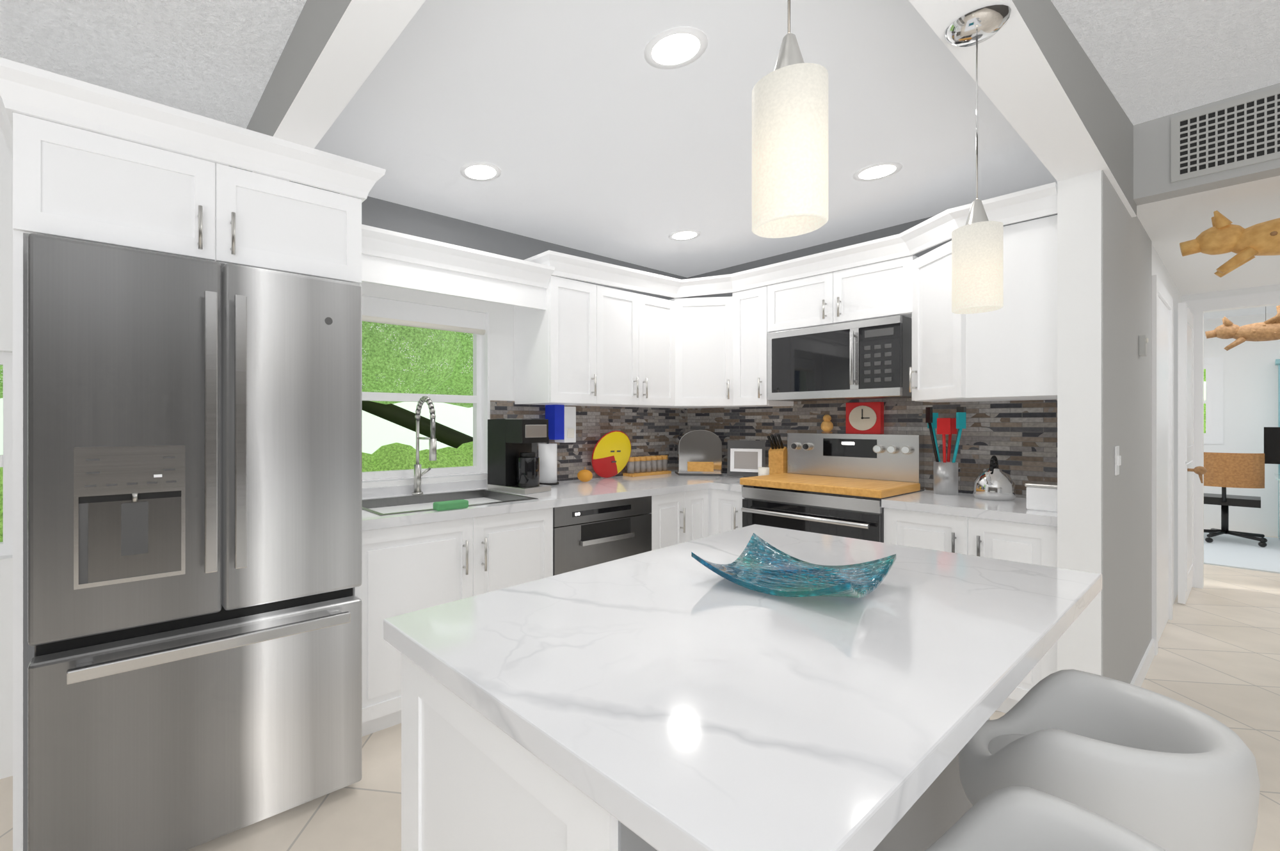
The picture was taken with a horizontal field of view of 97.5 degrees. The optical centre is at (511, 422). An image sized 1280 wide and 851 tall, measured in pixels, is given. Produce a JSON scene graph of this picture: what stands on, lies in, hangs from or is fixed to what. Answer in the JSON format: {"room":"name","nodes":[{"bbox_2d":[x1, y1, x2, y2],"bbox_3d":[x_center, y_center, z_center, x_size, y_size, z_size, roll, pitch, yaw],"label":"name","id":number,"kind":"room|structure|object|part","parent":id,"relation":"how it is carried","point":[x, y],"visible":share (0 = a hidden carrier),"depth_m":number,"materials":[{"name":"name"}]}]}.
{"room":"kitchen","nodes":[
{"label":"kitchen","id":0,"kind":"room"},
{"bbox_2d":[0,127,513,779],"bbox_3d":[-1.308,-0.013,2.502,6.865,2.620,0.160,0,0,-36],"label":"wall","id":1,"kind":"structure","parent":0,"point":[500,351],"depth_m":2.01,"materials":[{"name":"white paint"}]},
{"bbox_2d":[0,351,12,558],"bbox_3d":[-2.273,0.117,1.760,1.032,0.760,0.109,0,0,-36],"label":"window","id":2,"kind":"structure","parent":1,"relation":"in","point":[6,460],"depth_m":2.06,"materials":[{"name":"white"}]},
{"bbox_2d":[0,118,12,160],"bbox_3d":[-1.564,-0.858,1.730,0.064,0.100,0.759,0,0,-36],"label":"crown molding","id":3,"kind":"structure","parent":1,"relation":"attached to","point":[6,127],"depth_m":1.65,"materials":[{"name":"white wood"}]},
{"bbox_2d":[362,472,487,482],"bbox_3d":[-0.542,0.319,3.010,0.956,0.036,0.066,0,0,-36],"label":"window sill","id":4,"kind":"structure","parent":1,"relation":"attached to","point":[422,477],"depth_m":3.04,"materials":[{"name":"wood"}]},
{"bbox_2d":[362,312,488,479],"bbox_3d":[-0.554,-0.173,3.027,0.962,0.960,0.109,0,0,-36],"label":"kitchen window","id":5,"kind":"structure","parent":1,"relation":"in","point":[479,399],"depth_m":3.27,"materials":[{"name":"white"}]},
{"bbox_2d":[362,295,485,334],"bbox_3d":[-0.543,-0.589,3.011,0.928,0.125,0.048,0,0,-36],"label":"roller blind","id":6,"kind":"object","parent":5,"relation":"attached to","point":[380,310],"visible":0.65,"depth_m":3.02,"materials":[{"name":"white fabric"}]},
{"bbox_2d":[362,487,541,530],"bbox_3d":[-0.349,0.506,2.696,0.836,0.253,0.481,0,0,-36],"label":"sink","id":7,"kind":"object","parent":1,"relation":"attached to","point":[512,502],"depth_m":2.62,"materials":[{"name":"metal"}]},
{"bbox_2d":[412,396,436,495],"bbox_3d":[-0.436,0.121,2.874,0.109,0.521,0.219,0,0,-36],"label":"faucet","id":8,"kind":"object","parent":7,"relation":"on","point":[418,474],"visible":0.98,"depth_m":2.89,"materials":[{"name":"silver metal"}]},
{"bbox_2d":[433,499,468,511],"bbox_3d":[-0.269,0.363,2.421,0.160,0.035,0.047,0,0,-36],"label":"sponge caddy","id":9,"kind":"object","parent":7,"relation":"on","point":[448,505],"visible":1,"depth_m":2.40,"materials":[{"name":"green"}]},
{"bbox_2d":[487,419,551,494],"bbox_3d":[0.056,0.180,3.116,0.260,0.402,0.302,0,0,-44],"label":"coffee maker","id":10,"kind":"object","parent":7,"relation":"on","point":[513,462],"visible":1,"depth_m":3.03,"materials":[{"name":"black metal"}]},
{"bbox_2d":[538,437,558,485],"bbox_3d":[0.222,0.236,3.406,0.140,0.290,0.140,0,0,-36],"label":"paper towel","id":11,"kind":"object","parent":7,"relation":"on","point":[547,454],"visible":0.85,"depth_m":3.35,"materials":[{"name":"white paper"}]},
{"bbox_2d":[577,467,592,481],"bbox_3d":[0.469,0.334,3.526,0.100,0.095,0.100,0,0,-36],"label":"pumpkin","id":12,"kind":"object","parent":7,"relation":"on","point":[584,475],"visible":1,"depth_m":3.49,"materials":[{"name":"orange"}]},
{"bbox_2d":[592,430,631,478],"bbox_3d":[0.682,0.217,3.752,0.340,0.329,0.109,0,0,-36],"label":"plate","id":13,"kind":"object","parent":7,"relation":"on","point":[611,454],"visible":1,"depth_m":3.73,"materials":[{"name":"yellow ceramic"}]},
{"bbox_2d":[622,455,671,476],"bbox_3d":[0.994,0.314,4.019,0.430,0.135,0.090,0,0,-36],"label":"spice rack","id":14,"kind":"object","parent":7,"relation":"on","point":[644,466],"visible":0.98,"depth_m":3.99,"materials":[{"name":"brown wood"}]},
{"bbox_2d":[675,426,721,476],"bbox_3d":[1.369,0.203,4.039,0.300,0.355,0.204,0,0,9],"label":"bread box","id":15,"kind":"object","parent":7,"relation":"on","point":[698,452],"visible":1,"depth_m":3.94,"materials":[{"name":"grey metal"}]},
{"bbox_2d":[727,440,765,477],"bbox_3d":[1.619,0.251,3.793,0.240,0.257,0.067,0,0,26],"label":"picture frame","id":16,"kind":"object","parent":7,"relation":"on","point":[746,458],"visible":0.9,"depth_m":3.78,"materials":[{"name":"grey"}]},
{"bbox_2d":[758,467,769,476],"bbox_3d":[1.664,0.339,3.624,0.067,0.085,0.068,0,0,-36],"label":"candle","id":17,"kind":"object","parent":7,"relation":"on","point":[763,471],"visible":0.67,"depth_m":3.60,"materials":[{"name":"white wax"}]},
{"bbox_2d":[766,433,787,474],"bbox_3d":[1.802,0.229,3.708,0.167,0.305,0.100,0,0,-36],"label":"knife block","id":18,"kind":"object","parent":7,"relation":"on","point":[777,459],"visible":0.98,"depth_m":3.68,"materials":[{"name":"brown wood"}]},
{"bbox_2d":[925,407,966,495],"bbox_3d":[2.320,0.148,2.934,0.166,0.465,0.171,0,0,-36],"label":"utensil holder","id":19,"kind":"object","parent":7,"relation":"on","point":[945,477],"visible":1,"depth_m":2.90,"materials":[{"name":"metal"}]},
{"bbox_2d":[972,455,1016,501],"bbox_3d":[2.399,0.273,2.738,0.212,0.217,0.164,0,0,-36],"label":"kettle","id":20,"kind":"object","parent":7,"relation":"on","point":[993,482],"visible":1,"depth_m":2.70,"materials":[{"name":"silver metal"}]},
{"bbox_2d":[1024,481,1057,511],"bbox_3d":[2.334,0.324,2.404,0.120,0.115,0.110,0,0,-36],"label":"canister","id":21,"kind":"object","parent":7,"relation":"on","point":[1041,496],"visible":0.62,"depth_m":2.37,"materials":[{"name":"white ceramic"}]},
{"bbox_2d":[289,181,687,300],"bbox_3d":[0.142,-0.963,3.469,3.145,0.400,0.004,0,0,-36],"label":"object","id":22,"kind":"structure","parent":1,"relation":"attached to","point":[384,214],"depth_m":3.16,"materials":[{"name":"grey"}]},
{"bbox_2d":[510,275,599,406],"bbox_3d":[0.262,-0.495,3.340,0.363,0.765,0.346,0,0,-36],"label":"upper cabinet","id":23,"kind":"object","parent":1,"relation":"attached to","point":[580,343],"depth_m":3.21,"materials":[{"name":"white wood"}]},
{"bbox_2d":[0,56,1057,298],"bbox_3d":[0.318,-0.873,2.206,3.659,0.220,2.226,0,0,-36],"label":"crown molding","id":24,"kind":"structure","parent":23,"relation":"attached to","point":[538,270],"depth_m":2.20,"materials":[{"name":"white wood"}]},
{"bbox_2d":[545,404,575,442],"bbox_3d":[0.314,0.007,3.518,0.180,0.240,0.102,0,0,-36],"label":"dispenser","id":25,"kind":"object","parent":23,"relation":"attached to","point":[562,424],"visible":0.94,"depth_m":3.47,"materials":[{"name":"blue plastic"}]},
{"bbox_2d":[599,285,679,408],"bbox_3d":[0.713,-0.495,3.673,0.758,0.765,0.346,0,0,-36],"label":"upper cabinet","id":26,"kind":"object","parent":1,"relation":"attached to","point":[637,330],"depth_m":3.52,"materials":[{"name":"white wood"}]},
{"bbox_2d":[673,293,735,408],"bbox_3d":[1.305,-0.483,3.737,0.291,0.737,0.292,0,0,-36],"label":"upper cabinet","id":27,"kind":"object","parent":1,"relation":"attached to","point":[704,328],"depth_m":3.73,"materials":[{"name":"white wood"}]},
{"bbox_2d":[730,286,763,407],"bbox_3d":[1.699,-0.495,3.708,0.346,0.765,0.243,0,0,-36],"label":"upper cabinet","id":28,"kind":"object","parent":1,"relation":"attached to","point":[749,303],"depth_m":3.61,"materials":[{"name":"white wood"}]},
{"bbox_2d":[763,261,886,407],"bbox_3d":[2.005,-0.495,3.293,0.346,0.765,0.789,0,0,-36],"label":"upper cabinet","id":29,"kind":"object","parent":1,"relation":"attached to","point":[857,294],"depth_m":3.23,"materials":[{"name":"white wood"}]},
{"bbox_2d":[767,315,911,401],"bbox_3d":[1.968,-0.357,3.296,0.402,0.430,0.730,0,0,-36],"label":"microwave","id":30,"kind":"object","parent":29,"relation":"attached to","point":[870,359],"visible":0.98,"depth_m":3.14,"materials":[{"name":"metal"}]},
{"bbox_2d":[886,240,988,402],"bbox_3d":[2.080,-0.483,2.685,0.291,0.737,0.292,0,0,-36],"label":"upper cabinet","id":31,"kind":"object","parent":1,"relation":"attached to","point":[950,350],"depth_m":2.68,"materials":[{"name":"white wood"}]},
{"bbox_2d":[0,535,1279,850],"bbox_3d":[3.328,1.347,2.143,13.900,0.100,6.500,0,0,-36],"label":"floor","id":32,"kind":"structure","parent":0,"point":[1217,657],"depth_m":2.43,"materials":[{"name":"tile"}]},
{"bbox_2d":[12,112,361,850],"bbox_3d":[-1.142,0.244,2.004,0.940,2.105,0.819,0,0,-36],"label":"cabinet","id":33,"kind":"object","parent":32,"relation":"on","point":[75,183],"visible":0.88,"depth_m":1.58,"materials":[{"name":"white wood"}]},
{"bbox_2d":[27,233,362,850],"bbox_3d":[-1.108,0.405,1.970,0.885,1.785,0.894,0,0,-36],"label":"fridge","id":34,"kind":"object","parent":32,"relation":"on","point":[223,614],"depth_m":1.60,"materials":[{"name":"metal"}]},
{"bbox_3d":[-0.897,0.385,1.684,0.885,1.745,0.064,0,0,-36],"label":"fridge door","id":35,"kind":"part","parent":34,"relation":"part of","materials":[{"name":"silver metal"}]},
{"bbox_3d":[-0.878,0.043,1.647,0.685,0.797,0.016,0,0,-36],"label":"fridge panel","id":36,"kind":"part","parent":34,"relation":"part of","materials":[{"name":"silver metal"}]},
{"bbox_3d":[-0.854,0.143,1.638,0.740,1.052,0.058,0,0,-36],"label":"fridge handle","id":37,"kind":"part","parent":34,"relation":"part of","materials":[{"name":"silver metal"}]},
{"bbox_2d":[360,502,478,736],"bbox_3d":[-0.591,0.860,2.550,0.585,0.874,0.606,0,0,-36],"label":"base cabinet","id":38,"kind":"object","parent":32,"relation":"on","point":[410,568],"depth_m":2.28,"materials":[{"name":"white wood"}]},
{"bbox_2d":[463,497,552,595],"bbox_3d":[-0.164,0.860,2.865,0.476,0.874,0.606,0,0,-36],"label":"base cabinet","id":39,"kind":"object","parent":32,"relation":"on","point":[516,548],"depth_m":2.62,"materials":[{"name":"white wood"}]},
{"bbox_2d":[552,496,651,575],"bbox_3d":[0.357,0.860,3.197,0.746,0.866,0.577,0,0,-36],"label":"dishwasher","id":40,"kind":"object","parent":32,"relation":"on","point":[587,535],"visible":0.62,"depth_m":2.95,"materials":[{"name":"metal"}]},
{"bbox_2d":[401,653,989,850],"bbox_3d":[0.521,0.857,1.312,1.498,0.880,0.644,0,0,-36],"label":"kitchen island","id":41,"kind":"object","parent":32,"relation":"on","point":[473,780],"visible":0.29,"depth_m":0.87,"materials":[{"name":"white wood"}]},
{"bbox_2d":[383,524,1102,850],"bbox_3d":[0.581,0.397,1.252,1.570,0.040,0.888,0,0,-36],"label":"island countertop","id":42,"kind":"structure","parent":41,"relation":"on","point":[675,698],"depth_m":0.82,"materials":[{"name":"stone"}]},
{"bbox_2d":[691,533,895,598],"bbox_3d":[0.654,0.339,1.278,0.330,0.072,0.330,0,0,-42],"label":"bowl","id":43,"kind":"object","parent":42,"relation":"on","point":[759,564],"visible":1,"depth_m":1.27,"materials":[{"name":"teal glass"}]},
{"bbox_2d":[650,488,744,550],"bbox_3d":[1.183,0.860,3.708,1.177,0.874,0.847,0,0,-36],"label":"base cabinet","id":44,"kind":"object","parent":32,"relation":"on","point":[681,517],"depth_m":3.41,"materials":[{"name":"white wood"}]},
{"bbox_2d":[741,433,924,542],"bbox_3d":[1.843,0.683,3.203,0.685,1.228,0.739,0,0,-36],"label":"range","id":45,"kind":"object","parent":32,"relation":"on","point":[895,457],"visible":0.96,"depth_m":3.16,"materials":[{"name":"metal"}]},
{"bbox_2d":[820,414,833,433],"bbox_3d":[2.005,0.007,3.491,0.070,0.119,0.070,0,0,-36],"label":"figurine","id":46,"kind":"object","parent":45,"relation":"on","point":[827,425],"visible":1,"depth_m":3.47,"materials":[{"name":"brown wood"}]},
{"bbox_2d":[739,472,920,498],"bbox_3d":[1.825,0.356,3.190,0.535,0.042,0.761,0,0,-36],"label":"cutting board","id":47,"kind":"object","parent":45,"relation":"on","point":[878,489],"visible":0.98,"depth_m":3.03,"materials":[{"name":"brown wood"}]},
{"bbox_2d":[846,401,883,433],"bbox_3d":[2.136,-0.028,3.327,0.059,0.190,0.190,0,0,-36],"label":"clock","id":48,"kind":"object","parent":45,"relation":"on","point":[864,418],"visible":1,"depth_m":3.30,"materials":[{"name":"red plastic"}]},
{"bbox_2d":[883,508,1057,713],"bbox_3d":[2.297,0.860,2.678,0.606,0.874,0.636,0,0,-36],"label":"base cabinet","id":49,"kind":"object","parent":32,"relation":"on","point":[1033,544],"depth_m":2.43,"materials":[{"name":"white wood"}]},
{"bbox_2d":[924,785,1166,850],"bbox_3d":[0.585,0.895,0.614,0.374,0.803,0.367,0,0,-36],"label":"stool","id":50,"kind":"object","parent":32,"relation":"on","point":[1017,818],"visible":1,"depth_m":0.72,"materials":[{"name":"plastic"},{"name":"chrome"}]},
{"bbox_2d":[958,669,1260,850],"bbox_3d":[1.011,0.895,0.968,0.374,0.803,0.367,0,0,-36],"label":"stool","id":51,"kind":"object","parent":32,"relation":"on","point":[1166,773],"visible":0.83,"depth_m":0.86,"materials":[{"name":"plastic"},{"name":"chrome"}]},
{"bbox_2d":[1203,532,1279,574],"bbox_3d":[7.456,1.291,5.559,2.400,0.012,2.500,0,0,-36],"label":"rug","id":52,"kind":"object","parent":32,"relation":"on","point":[1229,550],"visible":0.33,"depth_m":5.38,"materials":[{"name":"white fabric"}]},
{"bbox_2d":[1203,452,1267,547],"bbox_3d":[7.711,0.799,5.967,0.635,0.964,0.601,0,0,-36],"label":"office chair","id":53,"kind":"object","parent":52,"relation":"on","point":[1238,470],"visible":0.83,"depth_m":5.75,"materials":[{"name":"brown fabric"}]},
{"bbox_2d":[1274,473,1279,540],"bbox_3d":[8.330,0.923,5.384,0.900,0.722,0.980,0,0,-36],"label":"desk","id":54,"kind":"object","parent":52,"relation":"on","point":[1277,476],"visible":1,"depth_m":5.98,"materials":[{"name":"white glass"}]},
{"bbox_2d":[1264,426,1279,463],"bbox_3d":[8.246,0.303,5.583,0.200,0.513,0.700,0,0,-36],"label":"monitor","id":55,"kind":"object","parent":54,"relation":"on","point":[1272,444],"visible":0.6,"depth_m":5.81,"materials":[{"name":"black plastic"}]},
{"bbox_2d":[1274,359,1279,539],"bbox_3d":[8.910,0.290,5.668,0.310,1.986,1.190,0,0,-36],"label":"hutch","id":56,"kind":"object","parent":52,"relation":"on","point":[1277,361],"visible":0.74,"depth_m":6.08,"materials":[{"name":"teal"}]},
{"bbox_2d":[0,0,1279,166],"bbox_3d":[0.487,-1.151,-0.033,6.745,0.496,6.370,0,0,-36],"label":"ceiling","id":57,"kind":"structure","parent":0,"point":[219,59],"depth_m":1.69,"materials":[{"name":"white paint"}]},
{"bbox_2d":[314,0,1057,277],"bbox_3d":[0.786,-1.188,2.654,3.315,0.050,2.400,0,0,-36],"label":"ceiling","id":58,"kind":"structure","parent":0,"point":[583,125],"depth_m":2.14,"materials":[{"name":"white paint"}]},
{"bbox_2d":[228,0,425,181],"bbox_3d":[-0.511,-1.060,1.512,0.128,0.305,2.380,0,0,-36],"label":"beam","id":59,"kind":"structure","parent":58,"relation":"attached to","point":[334,52],"depth_m":1.44,"materials":[{"name":"paint"}]},
{"bbox_2d":[460,161,501,181],"bbox_3d":[-0.145,-1.160,2.539,0.190,0.004,0.190,0,0,-36],"label":"recessed light","id":60,"kind":"object","parent":58,"relation":"in","point":[480,171],"visible":1,"depth_m":2.53,"materials":[{"name":"white plastic"}]},
{"bbox_2d":[644,26,707,69],"bbox_3d":[0.508,-1.160,1.704,0.190,0.004,0.190,0,0,-36],"label":"recessed light","id":61,"kind":"object","parent":58,"relation":"in","point":[676,45],"visible":1,"depth_m":1.70,"materials":[{"name":"white"}]},
{"bbox_2d":[668,229,700,240],"bbox_3d":[1.068,-1.160,3.396,0.190,0.004,0.190,0,0,-36],"label":"recessed light","id":62,"kind":"object","parent":58,"relation":"in","point":[683,235],"visible":1,"depth_m":3.39,"materials":[{"name":"white plastic"}]},
{"bbox_2d":[853,161,902,181],"bbox_3d":[1.689,-1.160,2.537,0.190,0.004,0.190,0,0,-36],"label":"recessed light","id":63,"kind":"object","parent":58,"relation":"in","point":[874,171],"visible":1,"depth_m":2.53,"materials":[{"name":"white plastic"}]},
{"bbox_2d":[908,0,1136,217],"bbox_3d":[1.539,-1.188,1.632,3.315,0.451,0.140,0,0,-36],"label":"beam","id":64,"kind":"structure","parent":58,"relation":"attached to","point":[1042,85],"depth_m":1.65,"materials":[{"name":"paint"}]},
{"bbox_2d":[752,0,828,238],"bbox_3d":[0.385,-0.617,0.762,0.126,0.691,0.126,0,0,-36],"label":"pendant light","id":65,"kind":"object","parent":64,"relation":"hanging from","point":[790,145],"visible":1,"depth_m":0.72,"materials":[{"name":"white glass"}]},
{"bbox_2d":[944,4,1011,314],"bbox_3d":[1.123,-0.617,1.325,0.126,0.691,0.126,0,0,-36],"label":"pendant light","id":66,"kind":"object","parent":64,"relation":"hanging from","point":[977,262],"visible":1,"depth_m":1.29,"materials":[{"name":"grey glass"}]},
{"bbox_2d":[1057,170,1182,675],"bbox_3d":[3.761,0.142,3.282,3.850,2.310,0.120,0,0,-36],"label":"wall","id":67,"kind":"structure","parent":0,"point":[1079,380],"depth_m":2.14,"materials":[{"name":"white paint"}]},
{"bbox_2d":[1101,170,1151,684],"bbox_3d":[2.913,0.142,2.580,1.648,2.310,0.004,0,0,-36],"label":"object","id":68,"kind":"structure","parent":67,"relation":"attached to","point":[1126,428],"depth_m":2.45,"materials":[{"name":"grey paint"}]},
{"bbox_2d":[1114,446,1121,475],"bbox_3d":[2.512,0.157,2.272,0.080,0.120,0.012,0,0,-36],"label":"switch plate","id":69,"kind":"object","parent":68,"relation":"attached to","point":[1117,460],"visible":1,"depth_m":2.26,"materials":[{"name":"white plastic"}]},
{"bbox_2d":[1138,334,1148,356],"bbox_3d":[3.140,-0.383,2.726,0.070,0.100,0.028,0,0,-36],"label":"thermostat","id":70,"kind":"object","parent":68,"relation":"attached to","point":[1143,340],"visible":1,"depth_m":2.71,"materials":[{"name":"grey plastic"}]},
{"bbox_2d":[1130,275,1173,687],"bbox_3d":[3.602,0.237,3.077,1.950,2.120,0.022,0,0,-36],"label":"trim","id":71,"kind":"structure","parent":67,"relation":"attached to","point":[1162,456],"depth_m":3.32,"materials":[{"name":"white wood"}]},
{"bbox_2d":[1177,302,1207,604],"bbox_3d":[5.081,0.216,4.078,0.740,2.138,0.126,0,0,-36],"label":"door leaf","id":72,"kind":"structure","parent":67,"relation":"in","point":[1186,470],"depth_m":3.90,"materials":[{"name":"white wood"}]},
{"bbox_2d":[1133,83,1279,205],"bbox_3d":[3.998,-1.208,0.990,0.120,0.390,3.849,0,0,-36],"label":"wall","id":73,"kind":"structure","parent":0,"point":[1152,160],"depth_m":2.42,"materials":[{"name":"grey paint"}]},
{"bbox_2d":[1171,87,1279,183],"bbox_3d":[3.079,-1.188,2.121,0.012,0.280,0.680,0,0,-36],"label":"air vent","id":74,"kind":"object","parent":73,"relation":"in","point":[1243,132],"visible":1,"depth_m":2.27,"materials":[{"name":"grey metal"}]},
{"bbox_2d":[1136,175,1279,295],"bbox_3d":[5.267,-1.038,1.926,3.035,0.050,3.850,0,0,-36],"label":"ceiling","id":75,"kind":"structure","parent":0,"point":[1170,225],"depth_m":2.83,"materials":[{"name":"white paint"}]},
{"bbox_2d":[1179,210,1279,277],"bbox_3d":[3.289,-0.842,2.330,0.234,0.370,0.574,0,0,-36],"label":"pig","id":76,"kind":"object","parent":75,"relation":"hanging from","point":[1223,235],"visible":1,"depth_m":2.40},
{"bbox_2d":[1182,284,1279,588],"bbox_3d":[6.487,0.142,2.900,0.115,2.310,3.970,0,0,-36],"label":"wall","id":77,"kind":"structure","parent":0,"point":[1199,305],"depth_m":4.29,"materials":[{"name":"white paint"}]},
{"bbox_2d":[1203,305,1279,319],"bbox_3d":[7.698,-1.278,4.557,3.800,0.050,5.200,0,0,-36],"label":"ceiling","id":78,"kind":"structure","parent":0,"point":[1241,312],"depth_m":6.24,"materials":[{"name":"white paint"}]},
{"bbox_2d":[1205,305,1279,350],"bbox_3d":[6.463,-0.947,4.733,0.244,0.611,0.597,0,0,-36],"label":"pig","id":79,"kind":"object","parent":78,"relation":"hanging from","point":[1268,329],"visible":1,"depth_m":4.74},
{"bbox_2d":[1203,312,1279,536],"bbox_3d":[9.187,0.022,5.655,0.100,2.550,5.200,0,0,-36],"label":"wall","id":80,"kind":"structure","parent":0,"point":[1250,390],"depth_m":6.39,"materials":[{"name":"white paint"}]},
{"bbox_2d":[1203,357,1223,444],"bbox_3d":[8.220,-0.263,6.905,0.052,1.040,0.900,0,0,-36],"label":"window","id":81,"kind":"structure","parent":80,"relation":"in","point":[1213,401],"depth_m":6.58,"materials":[{"name":"white"}]},
{"bbox_3d":[2.119,0.067,3.538,0.120,2.460,2.240,0,0,-36],"label":"wall","id":82,"kind":"structure","parent":0,"visible":0},
{"bbox_2d":[490,400,687,481],"bbox_3d":[0.634,0.115,3.826,1.890,0.535,0.011,0,0,-36],"label":"backsplash","id":83,"kind":"structure","parent":82,"relation":"attached to","point":[650,431],"depth_m":3.84,"materials":[{"name":"multicoloured tile"}]},
{"bbox_2d":[687,398,1057,498],"bbox_3d":[2.065,0.115,3.499,0.011,0.535,2.235,0,0,-36],"label":"backsplash","id":84,"kind":"structure","parent":82,"relation":"attached to","point":[1017,440],"depth_m":2.99,"materials":[{"name":"multicoloured tile"}]},
{"bbox_2d":[687,213,1057,298],"bbox_3d":[2.067,-0.983,3.503,0.004,0.360,2.225,0,0,-36],"label":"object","id":85,"kind":"structure","parent":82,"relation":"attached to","point":[893,230],"depth_m":3.56,"materials":[{"name":"grey"}]},
{"label":"outside","id":86,"kind":"structure","parent":0,"visible":0},
{"bbox_2d":[0,381,1205,455],"bbox_3d":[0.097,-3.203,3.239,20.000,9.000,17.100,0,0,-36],"label":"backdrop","id":87,"kind":"structure","parent":86,"point":[377,432],"depth_m":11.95,"materials":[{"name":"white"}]},
{"bbox_3d":[0.081,1.367,3.134,19.850,0.100,16.950,0,0,-36],"label":"lawn","id":88,"kind":"structure","parent":86,"visible":0},
{"bbox_2d":[0,441,472,542],"bbox_3d":[-2.231,0.767,6.059,12.419,1.060,0.901,0,0,-36],"label":"hedge","id":89,"kind":"object","parent":88,"relation":"on","point":[395,456],"visible":0.1,"depth_m":6.43,"materials":[{"name":"green plant"}]},
{"bbox_2d":[0,321,472,448],"bbox_3d":[-3.744,-1.899,7.135,14.824,6.260,3.424,0,0,-36],"label":"tree","id":90,"kind":"object","parent":88,"relation":"on","point":[402,359],"visible":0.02,"depth_m":7.24,"materials":[{"name":"green plant"}]},
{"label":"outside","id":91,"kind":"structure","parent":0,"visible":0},
{"bbox_2d":[1203,369,1205,433],"bbox_3d":[8.741,-0.403,7.439,0.840,1.840,3.640,0,0,-36],"label":"shrub","id":92,"kind":"object","parent":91,"point":[1204,406],"depth_m":6.95,"materials":[{"name":"green plant"}]}
]}

